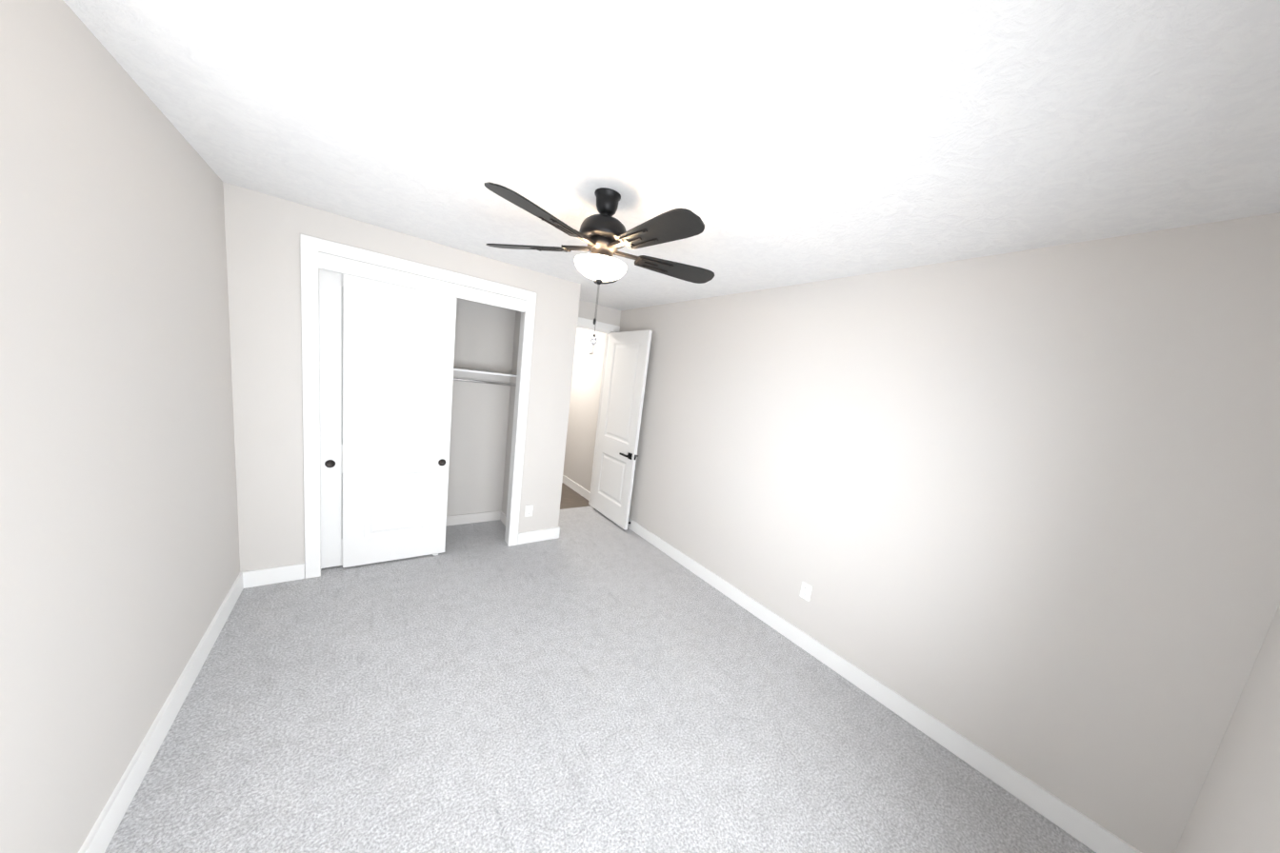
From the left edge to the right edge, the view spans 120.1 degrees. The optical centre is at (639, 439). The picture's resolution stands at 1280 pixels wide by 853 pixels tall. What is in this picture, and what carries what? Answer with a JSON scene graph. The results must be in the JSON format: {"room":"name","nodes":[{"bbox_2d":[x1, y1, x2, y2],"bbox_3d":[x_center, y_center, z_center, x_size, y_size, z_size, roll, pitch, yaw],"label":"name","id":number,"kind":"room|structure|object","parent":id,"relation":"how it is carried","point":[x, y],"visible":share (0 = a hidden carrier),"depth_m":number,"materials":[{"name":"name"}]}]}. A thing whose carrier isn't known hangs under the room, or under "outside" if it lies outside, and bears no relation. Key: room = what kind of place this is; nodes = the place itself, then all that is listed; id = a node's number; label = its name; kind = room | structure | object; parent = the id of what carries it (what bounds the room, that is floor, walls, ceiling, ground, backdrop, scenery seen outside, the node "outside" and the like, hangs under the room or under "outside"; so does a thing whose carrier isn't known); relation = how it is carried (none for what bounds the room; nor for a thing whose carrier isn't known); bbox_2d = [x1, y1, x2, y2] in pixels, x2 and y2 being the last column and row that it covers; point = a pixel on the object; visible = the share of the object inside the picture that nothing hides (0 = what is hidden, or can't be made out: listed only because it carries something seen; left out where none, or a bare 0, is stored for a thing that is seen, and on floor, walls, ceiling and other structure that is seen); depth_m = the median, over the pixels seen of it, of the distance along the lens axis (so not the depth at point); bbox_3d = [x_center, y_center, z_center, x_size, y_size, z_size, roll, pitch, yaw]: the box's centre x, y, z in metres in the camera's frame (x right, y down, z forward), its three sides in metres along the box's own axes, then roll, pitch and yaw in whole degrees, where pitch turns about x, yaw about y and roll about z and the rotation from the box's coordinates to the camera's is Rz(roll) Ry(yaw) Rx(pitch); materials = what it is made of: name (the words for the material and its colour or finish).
{"room":"empty bedroom","nodes":[
{"label":"empty bedroom","id":0,"kind":"room"},
{"bbox_2d":[0,0,243,852],"bbox_3d":[-1.624,0.060,1.008,0.120,2.400,4.405,1,11,-36],"label":"wall","id":1,"kind":"structure","parent":0,"point":[122,538],"depth_m":1.09,"materials":[{"name":"grey paint"}]},
{"bbox_2d":[78,571,249,852],"bbox_3d":[-1.526,1.244,0.970,0.022,0.112,3.528,1,11,-36],"label":"baseboard","id":2,"kind":"structure","parent":1,"relation":"attached to","point":[101,834],"depth_m":1.39,"materials":[{"name":"white wood"}]},
{"bbox_2d":[228,183,582,578],"bbox_3d":[-1.575,-0.221,2.871,2.160,2.400,0.115,1,11,-36],"label":"wall","id":3,"kind":"structure","parent":0,"point":[265,230],"depth_m":2.44,"materials":[{"name":"grey paint"}]},
{"bbox_2d":[245,563,304,587],"bbox_3d":[-2.415,0.904,2.452,0.281,0.112,0.019,1,11,-36],"label":"baseboard","id":4,"kind":"structure","parent":3,"relation":"attached to","point":[292,572],"depth_m":2.44,"materials":[{"name":"white wood"}]},
{"bbox_2d":[319,268,343,568],"bbox_3d":[-1.904,-0.108,2.693,0.664,2.115,0.039,1,11,-36],"label":"closet door","id":5,"kind":"structure","parent":3,"relation":"in","point":[330,318],"depth_m":2.51,"materials":[{"name":"white wood"}]},
{"bbox_2d":[342,273,457,567],"bbox_3d":[-1.775,-0.099,2.737,0.664,2.115,0.039,1,11,-36],"label":"closet door","id":6,"kind":"structure","parent":3,"relation":"in","point":[398,350],"depth_m":2.71,"materials":[{"name":"white wood"}]},
{"bbox_2d":[300,233,536,579],"bbox_3d":[-1.617,-0.139,2.850,1.452,2.234,0.132,1,11,-36],"label":"trim","id":7,"kind":"structure","parent":3,"relation":"attached to","point":[316,254],"depth_m":2.51,"materials":[{"name":"white wood"}]},
{"bbox_2d":[445,510,506,526],"bbox_3d":[-2.043,0.844,3.185,1.798,0.101,0.509,1,11,-36],"label":"baseboard","id":8,"kind":"structure","parent":3,"relation":"attached to","point":[469,518],"depth_m":3.75,"materials":[{"name":"white paint"}]},
{"bbox_2d":[453,367,516,386],"bbox_3d":[-1.925,-0.572,3.044,1.796,0.117,0.320,1,11,-36],"label":"closet shelf","id":9,"kind":"object","parent":3,"relation":"attached to","point":[479,374],"visible":0.06,"depth_m":3.42,"materials":[{"name":"white wood"}]},
{"bbox_2d":[524,505,533,517],"bbox_3d":[-1.026,0.666,3.414,0.070,0.108,0.008,1,11,-36],"label":"electrical outlet","id":10,"kind":"object","parent":3,"relation":"attached to","point":[529,511],"visible":1,"depth_m":3.41,"materials":[{"name":"white plastic"}]},
{"bbox_2d":[517,526,559,544],"bbox_3d":[-0.971,0.922,3.515,0.393,0.112,0.019,1,11,-36],"label":"baseboard","id":11,"kind":"structure","parent":3,"relation":"attached to","point":[527,537],"depth_m":3.51,"materials":[{"name":"white wood"}]},
{"bbox_2d":[518,271,548,533],"bbox_3d":[-1.040,-0.264,3.587,0.450,2.400,0.645,1,11,-36],"label":"wall","id":12,"kind":"structure","parent":0,"point":[540,280],"depth_m":3.23,"materials":[{"name":"grey paint"}]},
{"bbox_2d":[560,482,590,509],"bbox_3d":[-1.706,0.665,5.296,1.410,0.096,2.330,1,11,-36],"label":"floor","id":13,"kind":"structure","parent":0,"point":[570,498],"depth_m":4.83,"materials":[{"name":"brown wood"}]},
{"bbox_2d":[565,300,620,491],"bbox_3d":[-1.605,-0.341,3.623,3.000,2.400,0.135,1,11,-36],"label":"wall","id":14,"kind":"structure","parent":0,"point":[589,367],"depth_m":4.94,"materials":[{"name":"grey paint"}]},
{"bbox_2d":[561,475,589,500],"bbox_3d":[-1.214,0.573,5.599,0.018,0.116,2.146,1,11,-36],"label":"baseboard","id":15,"kind":"structure","parent":14,"relation":"attached to","point":[568,482],"depth_m":5.14,"materials":[{"name":"white wood"}]},
{"bbox_2d":[577,317,619,506],"bbox_3d":[-0.783,-0.244,4.261,0.919,2.228,0.149,1,11,-36],"label":"door frame","id":16,"kind":"structure","parent":14,"relation":"attached to","point":[599,327],"depth_m":4.40,"materials":[{"name":"white wood"}]},
{"bbox_2d":[591,330,652,529],"bbox_3d":[-0.244,-0.126,4.135,0.147,2.103,0.769,1,11,-36],"label":"entry door","id":17,"kind":"structure","parent":16,"relation":"attached to","point":[625,383],"depth_m":4.07,"materials":[{"name":"painted wood"},{"name":"black metal handle"}]},
{"bbox_2d":[104,506,1096,852],"bbox_3d":[-0.506,1.305,2.106,3.245,0.100,4.360,1,11,-36],"label":"floor carpet","id":18,"kind":"object","parent":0,"point":[590,680],"visible":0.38,"depth_m":1.69,"materials":[{"name":"grey carpet"}]},
{"bbox_2d":[63,0,1279,310],"bbox_3d":[-0.874,-1.373,2.650,3.245,0.100,6.690,1,11,-36],"label":"ceiling","id":19,"kind":"structure","parent":0,"point":[776,143],"depth_m":1.09,"materials":[{"name":"white paint"}]},
{"bbox_2d":[484,181,714,345],"bbox_3d":[-0.152,-0.745,1.644,1.103,0.650,1.080,1,11,-36],"label":"ceiling fan","id":20,"kind":"object","parent":19,"relation":"hanging from","point":[605,235],"visible":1,"depth_m":1.57,"materials":[{"name":"black metal"}]},
{"bbox_2d":[619,212,1279,852],"bbox_3d":[0.229,-0.132,3.763,0.125,2.400,6.690,1,11,-36],"label":"wall","id":21,"kind":"structure","parent":0,"point":[1017,511],"depth_m":1.65,"materials":[{"name":"grey paint"}]},
{"bbox_2d":[799,581,812,601],"bbox_3d":[1.101,1.015,2.453,0.008,0.108,0.070,1,11,-36],"label":"electrical outlet","id":22,"kind":"object","parent":21,"relation":"attached to","point":[806,591],"visible":1,"depth_m":2.45,"materials":[{"name":"white plastic"}]},
{"bbox_2d":[627,518,1141,852],"bbox_3d":[0.700,1.213,2.987,0.018,0.112,4.151,1,11,-36],"label":"baseboard","id":23,"kind":"structure","parent":21,"relation":"attached to","point":[1067,818],"depth_m":1.90,"materials":[{"name":"white wood"}]},
{"bbox_2d":[1165,579,1279,852],"bbox_3d":[0.875,0.492,0.238,3.000,2.400,0.120,1,11,-36],"label":"wall","id":24,"kind":"structure","parent":0,"point":[1232,806],"depth_m":1.12,"materials":[{"name":"grey paint"}]}
]}

